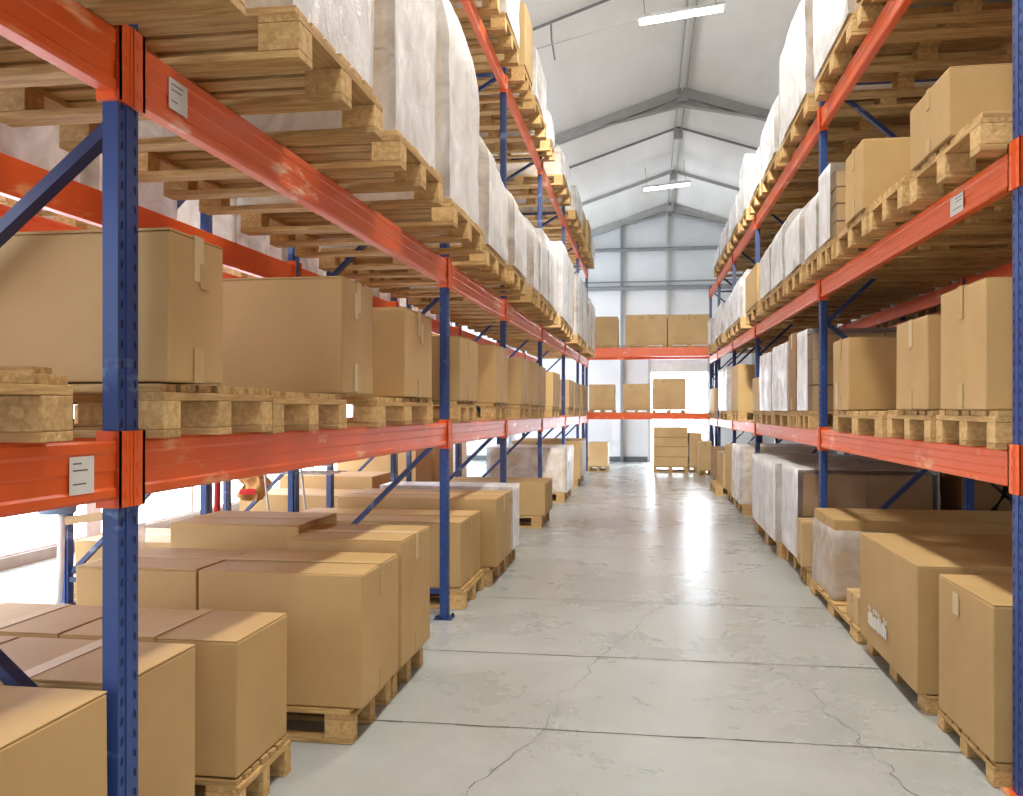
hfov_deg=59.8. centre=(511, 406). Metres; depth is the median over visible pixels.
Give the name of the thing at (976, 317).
cardboard box
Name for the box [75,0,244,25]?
wooden pallet
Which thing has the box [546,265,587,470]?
frame
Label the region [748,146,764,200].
load
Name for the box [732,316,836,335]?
wooden pallet
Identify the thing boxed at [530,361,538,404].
cardboard box
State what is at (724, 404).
load
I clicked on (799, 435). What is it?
beam
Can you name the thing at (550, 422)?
beam
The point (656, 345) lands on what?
wooden pallet
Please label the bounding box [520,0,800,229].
ceiling
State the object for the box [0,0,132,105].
beam
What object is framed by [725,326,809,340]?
wooden pallet
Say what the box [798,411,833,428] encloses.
wooden pallet
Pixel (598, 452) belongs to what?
cardboard box
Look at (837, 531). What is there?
cardboard box
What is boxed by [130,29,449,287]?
beam
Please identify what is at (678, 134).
roof beam
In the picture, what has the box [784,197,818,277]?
load
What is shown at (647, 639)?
floor
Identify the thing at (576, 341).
wooden pallet
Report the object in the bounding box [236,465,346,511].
trolley
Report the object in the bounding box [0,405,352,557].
wall
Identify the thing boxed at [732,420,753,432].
beam
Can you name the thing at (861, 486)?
load
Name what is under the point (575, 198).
load
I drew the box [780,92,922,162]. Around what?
wooden pallet
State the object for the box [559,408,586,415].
wooden pallet
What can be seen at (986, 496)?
cardboard box
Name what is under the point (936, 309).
wooden pallet
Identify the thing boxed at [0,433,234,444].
beam
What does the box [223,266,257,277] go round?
wooden pallet
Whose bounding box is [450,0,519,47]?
load
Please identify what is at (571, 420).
beam
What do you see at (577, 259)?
frame
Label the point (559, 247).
load
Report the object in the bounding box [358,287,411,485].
frame
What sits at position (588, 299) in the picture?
load
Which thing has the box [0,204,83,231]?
beam
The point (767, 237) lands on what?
wooden pallet
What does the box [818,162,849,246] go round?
load
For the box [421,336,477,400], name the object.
cardboard box
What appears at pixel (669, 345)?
wooden pallet
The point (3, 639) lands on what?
cardboard box
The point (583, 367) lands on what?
frame
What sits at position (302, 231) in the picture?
wooden pallet
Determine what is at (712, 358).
beam
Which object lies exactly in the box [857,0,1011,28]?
wooden pallet
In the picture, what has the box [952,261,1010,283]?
load
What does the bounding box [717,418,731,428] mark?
beam
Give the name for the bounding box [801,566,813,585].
wooden pallet
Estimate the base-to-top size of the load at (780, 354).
0.637 m
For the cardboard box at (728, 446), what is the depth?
13.09 m
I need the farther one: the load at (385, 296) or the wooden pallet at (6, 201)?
the load at (385, 296)
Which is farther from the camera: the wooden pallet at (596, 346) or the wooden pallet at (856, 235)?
the wooden pallet at (596, 346)
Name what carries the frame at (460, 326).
on the floor
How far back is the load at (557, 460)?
13.19 m
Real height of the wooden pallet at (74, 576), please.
0.144 m
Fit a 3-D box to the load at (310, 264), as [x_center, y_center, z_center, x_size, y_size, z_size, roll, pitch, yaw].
[-2.409,-1.608,8.175,1.151,0.967,0.842,0,0,9]
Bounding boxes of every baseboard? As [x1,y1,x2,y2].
[0,503,238,570]
[467,455,647,461]
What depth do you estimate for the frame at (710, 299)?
19.14 m
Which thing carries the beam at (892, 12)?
attached to the frame at (1017, 5)
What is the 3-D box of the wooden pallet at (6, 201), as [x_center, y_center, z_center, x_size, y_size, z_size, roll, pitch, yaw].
[-2.968,-1.030,4.527,1.200,0.144,0.850,0,0,9]
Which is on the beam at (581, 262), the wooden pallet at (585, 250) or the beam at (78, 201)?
the wooden pallet at (585, 250)
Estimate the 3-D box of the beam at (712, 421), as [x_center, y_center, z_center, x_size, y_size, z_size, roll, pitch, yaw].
[4.110,0.300,18.035,0.066,0.179,2.292,0,0,9]
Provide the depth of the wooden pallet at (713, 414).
16.98 m
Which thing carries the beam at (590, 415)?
attached to the frame at (583, 367)
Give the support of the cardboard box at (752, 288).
on the wooden pallet at (753, 315)
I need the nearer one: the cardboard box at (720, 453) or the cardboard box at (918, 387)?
the cardboard box at (918, 387)
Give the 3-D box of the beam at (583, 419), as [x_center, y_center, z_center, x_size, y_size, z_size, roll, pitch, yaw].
[1.469,0.254,18.339,0.066,0.192,2.492,0,0,9]
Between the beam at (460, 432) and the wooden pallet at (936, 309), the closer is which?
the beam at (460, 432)
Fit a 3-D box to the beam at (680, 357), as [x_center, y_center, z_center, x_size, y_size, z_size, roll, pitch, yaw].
[3.179,-1.200,20.593,2.910,0.260,0.055,0,0,9]
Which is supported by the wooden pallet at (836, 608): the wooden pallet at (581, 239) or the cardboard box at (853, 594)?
the cardboard box at (853, 594)
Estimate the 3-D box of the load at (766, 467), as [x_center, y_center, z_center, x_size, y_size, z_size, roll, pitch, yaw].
[3.186,0.884,9.093,1.230,0.739,1.891,0,0,9]
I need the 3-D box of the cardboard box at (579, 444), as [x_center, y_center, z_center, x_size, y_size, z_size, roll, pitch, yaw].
[0.716,0.925,16.341,1.200,0.654,1.526,0,0,9]
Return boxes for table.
[38,506,101,603]
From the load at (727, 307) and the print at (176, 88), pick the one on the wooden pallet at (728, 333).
the load at (727, 307)
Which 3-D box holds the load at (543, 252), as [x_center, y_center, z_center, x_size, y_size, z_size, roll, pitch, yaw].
[-0.260,-1.523,9.347,1.247,0.778,0.767,0,0,9]
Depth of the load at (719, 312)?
15.00 m
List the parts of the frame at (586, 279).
post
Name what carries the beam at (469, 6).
attached to the frame at (293, 476)
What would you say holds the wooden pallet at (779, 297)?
on the beam at (932, 299)
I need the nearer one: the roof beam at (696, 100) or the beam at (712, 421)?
the roof beam at (696, 100)
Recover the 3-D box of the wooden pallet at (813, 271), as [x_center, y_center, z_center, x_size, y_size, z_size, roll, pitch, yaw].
[2.800,-1.042,6.450,1.200,0.144,0.520,0,0,9]
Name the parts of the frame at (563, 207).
post, post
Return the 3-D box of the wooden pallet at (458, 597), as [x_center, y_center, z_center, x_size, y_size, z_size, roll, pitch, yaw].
[-0.860,1.327,6.596,1.200,0.145,0.741,0,0,9]
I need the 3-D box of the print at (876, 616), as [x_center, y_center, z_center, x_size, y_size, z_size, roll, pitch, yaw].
[1.946,1.143,4.741,0.001,0.113,0.378,0,0,9]
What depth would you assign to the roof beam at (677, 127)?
16.46 m
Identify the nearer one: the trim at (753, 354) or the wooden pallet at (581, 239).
the wooden pallet at (581, 239)
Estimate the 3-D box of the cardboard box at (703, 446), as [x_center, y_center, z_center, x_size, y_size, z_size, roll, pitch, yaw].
[3.983,0.985,18.414,0.250,0.580,0.857,0,0,9]
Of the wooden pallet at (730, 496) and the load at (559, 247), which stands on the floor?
the wooden pallet at (730, 496)
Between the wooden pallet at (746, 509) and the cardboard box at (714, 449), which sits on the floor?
the wooden pallet at (746, 509)
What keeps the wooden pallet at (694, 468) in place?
on the floor
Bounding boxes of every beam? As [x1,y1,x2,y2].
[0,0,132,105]
[0,152,295,277]
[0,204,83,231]
[0,431,132,517]
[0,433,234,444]
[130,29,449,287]
[133,419,449,505]
[223,272,241,278]
[299,263,395,306]
[398,302,459,335]
[449,258,506,320]
[450,419,506,447]
[460,0,506,93]
[460,327,499,345]
[506,76,542,174]
[507,300,542,340]
[507,347,524,358]
[507,417,542,437]
[525,353,537,361]
[542,163,565,226]
[542,326,565,354]
[543,415,565,430]
[565,221,579,258]
[566,345,579,361]
[566,416,579,425]
[579,255,587,277]
[579,354,587,366]
[580,415,587,422]
[588,356,708,360]
[588,413,708,418]
[595,347,713,356]
[709,279,717,297]
[709,352,716,363]
[709,417,716,425]
[717,255,731,285]
[717,342,731,358]
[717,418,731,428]
[732,219,754,263]
[732,327,753,350]
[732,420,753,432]
[754,110,818,228]
[754,280,818,337]
[754,423,817,449]
[818,0,912,131]
[818,140,1015,300]
[818,427,1014,493]
[845,277,963,327]
[899,311,940,323]
[966,262,1011,284]
[1013,135,1022,187]
[1014,445,1022,495]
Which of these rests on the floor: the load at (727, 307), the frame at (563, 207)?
the frame at (563, 207)
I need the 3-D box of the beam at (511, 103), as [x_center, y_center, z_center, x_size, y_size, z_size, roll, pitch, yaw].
[0.147,-2.993,9.720,0.066,0.164,2.852,0,0,9]
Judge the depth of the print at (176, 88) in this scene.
2.49 m
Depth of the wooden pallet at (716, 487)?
14.23 m
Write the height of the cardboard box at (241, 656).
0.467 m
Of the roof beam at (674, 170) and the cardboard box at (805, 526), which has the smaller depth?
the cardboard box at (805, 526)
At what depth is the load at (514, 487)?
8.03 m
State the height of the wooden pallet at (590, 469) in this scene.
0.115 m
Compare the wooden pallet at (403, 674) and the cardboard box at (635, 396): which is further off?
the cardboard box at (635, 396)
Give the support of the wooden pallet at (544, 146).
on the beam at (511, 103)
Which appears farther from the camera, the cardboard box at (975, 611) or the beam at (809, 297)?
the beam at (809, 297)
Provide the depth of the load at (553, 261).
10.20 m
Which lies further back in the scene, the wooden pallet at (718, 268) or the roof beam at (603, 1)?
the wooden pallet at (718, 268)
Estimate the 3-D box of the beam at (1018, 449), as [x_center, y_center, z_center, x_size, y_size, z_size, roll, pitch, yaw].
[1.550,0.215,1.345,0.066,0.179,3.722,0,0,9]
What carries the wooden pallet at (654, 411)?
on the beam at (590, 415)
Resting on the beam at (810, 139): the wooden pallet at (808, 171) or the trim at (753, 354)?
the wooden pallet at (808, 171)
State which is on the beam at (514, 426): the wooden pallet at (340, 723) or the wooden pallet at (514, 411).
the wooden pallet at (514, 411)
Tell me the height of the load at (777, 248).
0.644 m
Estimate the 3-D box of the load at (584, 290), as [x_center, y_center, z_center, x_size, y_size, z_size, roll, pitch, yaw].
[0.690,-1.669,15.726,1.223,0.992,1.069,0,0,9]
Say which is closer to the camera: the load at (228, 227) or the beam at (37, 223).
the beam at (37, 223)
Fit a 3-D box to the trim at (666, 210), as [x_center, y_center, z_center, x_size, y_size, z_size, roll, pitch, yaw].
[3.952,-3.228,22.602,0.060,3.797,0.119,0,0,9]
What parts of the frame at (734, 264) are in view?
post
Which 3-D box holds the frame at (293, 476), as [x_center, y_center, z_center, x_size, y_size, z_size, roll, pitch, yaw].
[-0.964,-0.910,5.985,1.170,4.620,0.130,0,0,9]
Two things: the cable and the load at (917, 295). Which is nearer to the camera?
the cable
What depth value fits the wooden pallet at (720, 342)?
15.01 m
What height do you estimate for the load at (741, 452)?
0.750 m
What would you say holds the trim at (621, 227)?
attached to the wall at (682, 264)
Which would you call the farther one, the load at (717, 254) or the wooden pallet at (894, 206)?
the load at (717, 254)
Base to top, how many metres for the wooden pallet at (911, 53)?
0.145 m
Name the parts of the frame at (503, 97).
post, post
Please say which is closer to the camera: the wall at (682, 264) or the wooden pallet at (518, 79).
the wooden pallet at (518, 79)
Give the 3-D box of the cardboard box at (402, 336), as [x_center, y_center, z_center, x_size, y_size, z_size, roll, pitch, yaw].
[-1.103,-0.287,5.010,1.208,0.474,0.577,0,0,9]
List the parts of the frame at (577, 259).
post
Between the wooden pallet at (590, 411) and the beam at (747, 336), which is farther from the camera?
the wooden pallet at (590, 411)
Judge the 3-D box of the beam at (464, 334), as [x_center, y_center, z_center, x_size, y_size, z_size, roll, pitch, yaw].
[-0.443,-0.928,12.836,0.066,0.199,3.112,0,0,9]
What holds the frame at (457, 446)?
on the floor
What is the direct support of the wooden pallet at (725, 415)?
on the beam
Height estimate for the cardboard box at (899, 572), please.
0.591 m
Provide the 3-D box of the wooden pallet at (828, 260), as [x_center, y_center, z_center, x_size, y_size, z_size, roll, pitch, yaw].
[2.721,-1.037,5.931,1.200,0.145,0.450,0,0,9]
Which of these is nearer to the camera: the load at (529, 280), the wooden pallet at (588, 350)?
the load at (529, 280)
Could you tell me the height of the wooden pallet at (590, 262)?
0.144 m
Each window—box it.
[0,505,80,553]
[101,480,242,530]
[267,405,348,487]
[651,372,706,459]
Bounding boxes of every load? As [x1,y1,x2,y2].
[0,122,79,182]
[42,153,176,219]
[138,0,436,169]
[177,198,281,259]
[237,0,479,225]
[245,0,373,88]
[282,239,323,275]
[321,136,507,262]
[372,288,399,301]
[380,481,519,548]
[400,298,435,319]
[410,211,538,291]
[435,314,451,325]
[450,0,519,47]
[479,47,546,124]
[479,108,554,147]
[484,144,571,192]
[486,444,573,491]
[501,191,526,277]
[508,186,582,223]
[522,218,548,301]
[532,228,558,310]
[545,241,568,321]
[554,273,581,336]
[565,257,573,328]
[579,280,586,341]
[584,298,590,346]
[588,303,595,350]
[590,236,594,261]
[708,318,774,344]
[713,244,722,267]
[714,302,787,338]
[718,366,731,410]
[720,221,762,254]
[724,295,734,329]
[728,191,742,238]
[731,269,830,324]
[732,443,836,503]
[739,153,794,219]
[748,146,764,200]
[752,453,897,540]
[759,243,776,298]
[759,351,788,410]
[760,94,838,180]
[771,208,804,289]
[772,341,788,410]
[778,0,936,144]
[781,463,940,557]
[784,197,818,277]
[797,327,896,410]
[804,193,826,259]
[813,0,1011,79]
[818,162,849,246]
[881,294,918,313]
[919,281,951,296]
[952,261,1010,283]
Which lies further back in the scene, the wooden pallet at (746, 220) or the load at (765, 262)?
the wooden pallet at (746, 220)
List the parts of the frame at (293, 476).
post, foot plate, post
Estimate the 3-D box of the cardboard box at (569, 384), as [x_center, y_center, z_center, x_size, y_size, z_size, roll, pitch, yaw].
[0.404,-0.218,14.834,1.200,0.450,0.936,0,0,9]
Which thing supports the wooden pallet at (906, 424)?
on the beam
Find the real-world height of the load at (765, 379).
0.624 m
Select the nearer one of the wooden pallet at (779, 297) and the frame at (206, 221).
the frame at (206, 221)
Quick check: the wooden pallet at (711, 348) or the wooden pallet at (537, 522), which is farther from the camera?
the wooden pallet at (711, 348)
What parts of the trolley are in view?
trolley frame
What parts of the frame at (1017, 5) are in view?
foot plate, post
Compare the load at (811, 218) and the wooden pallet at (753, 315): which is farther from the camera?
the wooden pallet at (753, 315)
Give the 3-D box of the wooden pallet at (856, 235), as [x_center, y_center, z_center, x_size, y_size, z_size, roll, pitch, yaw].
[2.612,-1.029,5.224,1.200,0.144,0.800,0,0,9]
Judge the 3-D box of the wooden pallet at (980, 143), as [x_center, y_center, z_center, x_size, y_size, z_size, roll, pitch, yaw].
[2.388,-1.018,3.630,1.200,0.144,0.900,0,0,9]
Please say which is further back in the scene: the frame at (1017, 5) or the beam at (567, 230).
the beam at (567, 230)
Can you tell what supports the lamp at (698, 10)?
hanging from the ceiling
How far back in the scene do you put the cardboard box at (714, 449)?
16.08 m
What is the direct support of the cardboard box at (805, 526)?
on the wooden pallet at (807, 573)
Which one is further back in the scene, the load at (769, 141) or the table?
the load at (769, 141)
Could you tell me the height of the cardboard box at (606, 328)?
0.634 m
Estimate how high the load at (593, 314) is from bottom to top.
0.923 m
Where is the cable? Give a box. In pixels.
[537,13,650,48]
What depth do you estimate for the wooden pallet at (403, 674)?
4.53 m
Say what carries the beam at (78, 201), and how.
attached to the frame at (116, 137)
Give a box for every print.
[73,463,87,485]
[171,83,182,103]
[868,606,885,640]
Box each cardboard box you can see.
[0,227,222,384]
[0,602,101,637]
[0,636,18,644]
[0,637,194,795]
[0,685,106,795]
[60,608,286,777]
[75,528,170,576]
[76,547,251,609]
[170,511,336,549]
[178,276,372,394]
[199,550,398,708]
[239,488,361,511]
[279,471,389,488]
[287,523,429,666]
[300,508,479,587]
[337,449,431,485]
[337,488,510,566]
[344,307,431,397]
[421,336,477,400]
[432,444,452,481]
[450,477,551,515]
[469,344,507,402]
[471,2,532,85]
[507,358,529,404]
[512,438,585,478]
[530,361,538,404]
[537,366,545,405]
[542,210,585,237]
[546,372,559,405]
[548,380,573,406]
[557,220,590,250]
[559,382,579,407]
[580,385,586,407]
[588,441,608,465]
[589,384,615,409]
[595,316,618,346]
[623,384,649,409]
[626,314,666,344]
[652,378,685,409]
[653,427,687,466]
[667,314,708,346]
[688,432,701,466]
[697,440,711,469]
[710,388,721,410]
[711,446,724,477]
[717,450,724,485]
[725,443,800,494]
[731,364,754,410]
[745,263,765,312]
[753,377,779,410]
[789,332,818,410]
[796,518,813,566]
[814,508,1011,599]
[833,336,896,409]
[845,137,914,224]
[846,588,859,626]
[860,532,1011,694]
[896,315,941,409]
[910,63,1011,170]
[939,574,1011,762]
[940,472,1011,510]
[941,277,1011,409]
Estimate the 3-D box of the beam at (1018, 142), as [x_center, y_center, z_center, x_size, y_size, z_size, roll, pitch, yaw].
[1.550,-0.854,1.346,0.066,0.174,3.722,0,1,9]
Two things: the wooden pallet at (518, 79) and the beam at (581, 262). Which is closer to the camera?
the wooden pallet at (518, 79)
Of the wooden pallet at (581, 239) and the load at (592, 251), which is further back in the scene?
the load at (592, 251)
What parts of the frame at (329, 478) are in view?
post, post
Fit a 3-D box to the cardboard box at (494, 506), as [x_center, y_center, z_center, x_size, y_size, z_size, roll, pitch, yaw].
[-0.705,0.985,7.408,1.307,0.538,0.756,0,0,9]
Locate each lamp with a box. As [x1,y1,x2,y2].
[637,0,725,26]
[642,165,690,191]
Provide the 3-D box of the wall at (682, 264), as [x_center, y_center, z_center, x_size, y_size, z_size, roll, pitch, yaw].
[3.487,-1.900,22.734,11.000,6.600,0.001,0,0,9]
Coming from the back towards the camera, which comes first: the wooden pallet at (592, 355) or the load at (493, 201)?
the wooden pallet at (592, 355)
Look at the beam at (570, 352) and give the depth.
15.65 m
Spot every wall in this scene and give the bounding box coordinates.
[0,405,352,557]
[452,203,858,456]
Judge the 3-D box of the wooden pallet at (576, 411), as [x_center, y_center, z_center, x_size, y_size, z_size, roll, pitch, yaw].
[0.587,0.089,16.097,1.200,0.144,1.200,0,0,9]
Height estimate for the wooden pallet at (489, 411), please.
0.145 m
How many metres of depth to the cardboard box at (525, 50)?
8.41 m
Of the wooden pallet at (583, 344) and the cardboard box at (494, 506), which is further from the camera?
the wooden pallet at (583, 344)
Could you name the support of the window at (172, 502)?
in the wall at (88, 529)
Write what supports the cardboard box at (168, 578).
on the wooden pallet at (340, 723)
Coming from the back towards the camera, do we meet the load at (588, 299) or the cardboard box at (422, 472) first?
the load at (588, 299)
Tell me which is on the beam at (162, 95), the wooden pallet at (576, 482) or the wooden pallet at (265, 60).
the wooden pallet at (265, 60)
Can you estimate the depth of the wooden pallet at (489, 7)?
6.93 m
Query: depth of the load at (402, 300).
12.22 m
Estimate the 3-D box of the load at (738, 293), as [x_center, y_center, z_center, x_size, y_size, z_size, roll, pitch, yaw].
[3.658,-1.491,12.066,1.236,0.644,1.207,0,0,9]
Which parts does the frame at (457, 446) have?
post, post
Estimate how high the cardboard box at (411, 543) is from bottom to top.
0.613 m
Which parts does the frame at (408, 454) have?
post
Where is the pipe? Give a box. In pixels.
[214,482,220,511]
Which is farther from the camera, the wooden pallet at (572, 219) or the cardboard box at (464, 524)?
the wooden pallet at (572, 219)
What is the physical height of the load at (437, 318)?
0.965 m
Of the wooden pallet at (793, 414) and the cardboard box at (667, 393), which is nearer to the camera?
the wooden pallet at (793, 414)
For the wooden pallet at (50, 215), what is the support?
on the beam at (37, 223)
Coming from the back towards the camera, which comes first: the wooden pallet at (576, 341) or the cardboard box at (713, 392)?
the cardboard box at (713, 392)
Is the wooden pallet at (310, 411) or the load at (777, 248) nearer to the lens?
the wooden pallet at (310, 411)
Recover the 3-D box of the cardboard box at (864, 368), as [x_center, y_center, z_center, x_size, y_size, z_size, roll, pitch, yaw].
[2.754,-0.211,5.754,1.208,0.466,0.478,0,0,9]
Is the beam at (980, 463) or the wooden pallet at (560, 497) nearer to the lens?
the beam at (980, 463)
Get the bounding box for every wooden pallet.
[0,5,382,153]
[0,196,87,229]
[0,371,72,442]
[42,212,101,229]
[68,384,271,437]
[73,391,346,432]
[74,576,75,597]
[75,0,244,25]
[138,130,442,214]
[195,734,290,795]
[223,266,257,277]
[240,198,483,257]
[284,397,432,426]
[286,678,390,744]
[319,244,506,285]
[347,401,475,421]
[366,265,525,297]
[391,645,422,697]
[408,287,537,308]
[422,293,547,316]
[430,569,483,609]
[433,403,506,420]
[450,0,499,16]
[450,303,556,325]
[458,12,518,68]
[467,316,567,334]
[475,65,531,103]
[476,405,528,418]
[479,95,546,142]
[479,138,553,163]
[480,405,538,418]
[480,557,505,585]
[483,325,572,339]
[506,545,514,567]
[507,174,570,207]
[507,334,580,346]
[507,406,544,417]
[507,407,558,416]
[513,338,585,350]
[519,512,548,528]
[520,210,581,235]
[527,346,590,355]
[535,348,594,358]
[547,230,585,245]
[552,489,570,502]
[559,408,572,416]
[559,408,579,415]
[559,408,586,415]
[566,244,589,258]
[568,253,593,268]
[573,475,583,486]
[588,464,609,471]
[589,410,615,412]
[595,345,618,347]
[623,410,649,412]
[626,344,666,347]
[653,410,685,412]
[653,464,687,472]
[668,344,708,346]
[688,465,701,472]
[696,468,711,475]
[708,343,774,353]
[710,411,749,418]
[710,480,727,495]
[714,257,754,276]
[715,332,790,347]
[719,411,752,419]
[721,242,770,264]
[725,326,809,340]
[728,492,734,505]
[729,222,783,249]
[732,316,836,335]
[732,411,752,420]
[735,500,751,515]
[740,207,794,231]
[746,302,872,324]
[749,182,818,214]
[753,411,760,423]
[756,522,785,557]
[760,411,828,424]
[761,149,845,194]
[761,291,896,313]
[772,279,927,305]
[773,411,832,426]
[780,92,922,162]
[786,264,960,294]
[786,548,800,568]
[790,411,830,427]
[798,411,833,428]
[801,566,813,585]
[806,248,1000,279]
[810,579,866,643]
[815,2,1011,101]
[820,234,1011,268]
[833,410,890,437]
[836,208,1011,257]
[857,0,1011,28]
[867,641,938,715]
[868,176,1011,232]
[874,314,914,327]
[887,410,938,442]
[910,110,1011,204]
[915,305,940,318]
[936,410,1011,449]
[938,707,1011,787]
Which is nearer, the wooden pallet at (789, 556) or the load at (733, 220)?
the wooden pallet at (789, 556)
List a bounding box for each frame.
[0,24,137,795]
[62,200,212,604]
[223,271,333,510]
[288,0,454,620]
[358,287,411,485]
[390,60,506,482]
[455,152,541,477]
[460,326,461,476]
[497,206,564,444]
[522,239,578,437]
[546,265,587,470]
[582,365,584,437]
[709,286,761,442]
[712,359,717,445]
[718,276,777,445]
[732,250,782,443]
[752,206,849,520]
[819,67,973,509]
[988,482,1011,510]
[1000,0,1022,795]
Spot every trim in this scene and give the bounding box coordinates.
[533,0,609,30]
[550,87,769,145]
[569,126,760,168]
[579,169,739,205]
[583,279,738,283]
[588,284,731,290]
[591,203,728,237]
[595,245,719,252]
[620,226,622,461]
[666,210,667,316]
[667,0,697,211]
[752,348,754,442]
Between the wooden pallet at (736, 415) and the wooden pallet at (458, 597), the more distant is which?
the wooden pallet at (736, 415)
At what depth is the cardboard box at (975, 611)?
3.46 m
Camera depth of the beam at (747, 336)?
12.37 m
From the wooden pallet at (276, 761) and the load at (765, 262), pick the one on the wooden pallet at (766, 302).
the load at (765, 262)
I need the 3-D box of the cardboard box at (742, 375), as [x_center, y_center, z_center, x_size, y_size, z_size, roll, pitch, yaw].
[3.861,-0.273,12.975,1.200,0.660,1.004,0,0,9]
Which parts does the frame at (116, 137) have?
post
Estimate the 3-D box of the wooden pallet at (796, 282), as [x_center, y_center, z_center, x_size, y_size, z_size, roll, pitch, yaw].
[2.929,-1.051,7.290,1.200,0.145,0.801,0,0,9]
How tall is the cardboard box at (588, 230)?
0.464 m
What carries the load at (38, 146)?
on the wooden pallet
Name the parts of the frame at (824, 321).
post, post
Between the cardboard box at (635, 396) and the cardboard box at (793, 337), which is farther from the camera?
the cardboard box at (635, 396)
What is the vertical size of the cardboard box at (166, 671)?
0.524 m
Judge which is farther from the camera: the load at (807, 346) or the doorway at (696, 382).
the doorway at (696, 382)
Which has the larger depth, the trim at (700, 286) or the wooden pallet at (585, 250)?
the trim at (700, 286)
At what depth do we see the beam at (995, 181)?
4.14 m
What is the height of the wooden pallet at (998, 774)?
0.087 m
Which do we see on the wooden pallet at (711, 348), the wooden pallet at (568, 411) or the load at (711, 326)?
the load at (711, 326)
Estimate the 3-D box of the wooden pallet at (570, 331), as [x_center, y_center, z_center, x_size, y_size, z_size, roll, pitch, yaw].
[0.250,-1.083,12.911,1.200,0.144,1.000,0,0,9]
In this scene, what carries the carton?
on the floor
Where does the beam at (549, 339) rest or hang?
attached to the frame at (457, 446)
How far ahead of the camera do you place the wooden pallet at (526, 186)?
12.74 m
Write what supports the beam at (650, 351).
attached to the frame at (583, 367)
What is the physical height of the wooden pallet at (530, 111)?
0.144 m
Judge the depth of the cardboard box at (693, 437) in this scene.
18.94 m
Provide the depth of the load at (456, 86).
4.97 m
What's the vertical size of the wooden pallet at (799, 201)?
0.144 m
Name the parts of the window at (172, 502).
frame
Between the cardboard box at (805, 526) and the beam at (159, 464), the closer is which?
the beam at (159, 464)
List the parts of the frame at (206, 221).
post, post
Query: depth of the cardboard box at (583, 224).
15.92 m
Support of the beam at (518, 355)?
attached to the frame at (577, 259)
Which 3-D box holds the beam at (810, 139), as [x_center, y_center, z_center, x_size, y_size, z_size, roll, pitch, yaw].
[2.711,-2.246,8.913,0.066,0.184,4.153,0,1,9]
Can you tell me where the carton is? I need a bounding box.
[453,442,466,477]
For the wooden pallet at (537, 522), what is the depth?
10.27 m
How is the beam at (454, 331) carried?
attached to the frame at (457, 446)
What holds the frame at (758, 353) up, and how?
on the floor
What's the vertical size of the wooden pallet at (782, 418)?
0.144 m
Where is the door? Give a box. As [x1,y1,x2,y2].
[648,359,708,461]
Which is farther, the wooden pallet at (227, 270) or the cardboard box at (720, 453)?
the cardboard box at (720, 453)
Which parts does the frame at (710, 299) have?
post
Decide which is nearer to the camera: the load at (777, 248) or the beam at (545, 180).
the load at (777, 248)
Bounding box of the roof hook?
[550,21,555,59]
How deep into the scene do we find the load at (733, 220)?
12.79 m
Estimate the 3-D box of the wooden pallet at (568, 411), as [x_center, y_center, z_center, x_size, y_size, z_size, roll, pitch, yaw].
[0.394,0.083,14.836,1.200,0.144,0.952,0,0,9]
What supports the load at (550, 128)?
on the wooden pallet at (544, 146)
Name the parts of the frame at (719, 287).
post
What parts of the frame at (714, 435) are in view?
post, post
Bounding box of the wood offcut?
[0,366,51,374]
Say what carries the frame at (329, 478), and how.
on the floor
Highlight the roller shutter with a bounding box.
[651,359,707,372]
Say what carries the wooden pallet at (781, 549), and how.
on the floor
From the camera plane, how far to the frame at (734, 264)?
13.89 m
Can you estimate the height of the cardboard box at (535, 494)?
0.374 m
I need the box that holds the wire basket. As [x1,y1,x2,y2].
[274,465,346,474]
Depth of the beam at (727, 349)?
15.40 m
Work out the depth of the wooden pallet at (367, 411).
4.55 m
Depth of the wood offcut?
1.98 m
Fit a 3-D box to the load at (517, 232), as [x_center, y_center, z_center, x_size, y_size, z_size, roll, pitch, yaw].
[-0.531,-1.498,7.520,1.258,0.749,0.753,0,0,9]
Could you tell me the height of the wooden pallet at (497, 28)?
0.144 m
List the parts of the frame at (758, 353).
post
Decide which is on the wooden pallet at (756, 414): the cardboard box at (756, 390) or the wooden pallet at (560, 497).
the cardboard box at (756, 390)
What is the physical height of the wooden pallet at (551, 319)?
0.144 m
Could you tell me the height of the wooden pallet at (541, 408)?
0.144 m
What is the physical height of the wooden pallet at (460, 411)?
0.145 m
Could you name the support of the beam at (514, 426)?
attached to the frame at (503, 97)
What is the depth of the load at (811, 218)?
6.53 m
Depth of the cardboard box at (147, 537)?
6.52 m
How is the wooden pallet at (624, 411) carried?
on the beam at (590, 415)
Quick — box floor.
[0,460,1005,795]
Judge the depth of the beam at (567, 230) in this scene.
15.64 m
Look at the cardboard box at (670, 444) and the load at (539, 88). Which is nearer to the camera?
the load at (539, 88)
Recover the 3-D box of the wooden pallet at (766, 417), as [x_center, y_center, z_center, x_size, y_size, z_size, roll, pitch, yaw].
[3.339,0.114,9.504,1.200,0.144,1.000,0,0,9]
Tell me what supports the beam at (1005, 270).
attached to the frame at (1017, 5)
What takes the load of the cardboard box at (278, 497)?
on the wooden pallet
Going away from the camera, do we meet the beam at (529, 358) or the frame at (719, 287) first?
the frame at (719, 287)
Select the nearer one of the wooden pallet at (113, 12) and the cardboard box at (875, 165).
the wooden pallet at (113, 12)
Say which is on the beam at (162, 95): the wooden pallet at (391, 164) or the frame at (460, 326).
the wooden pallet at (391, 164)
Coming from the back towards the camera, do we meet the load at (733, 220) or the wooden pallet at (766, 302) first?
the load at (733, 220)
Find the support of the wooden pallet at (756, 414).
on the beam
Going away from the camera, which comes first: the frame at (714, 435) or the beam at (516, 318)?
the beam at (516, 318)

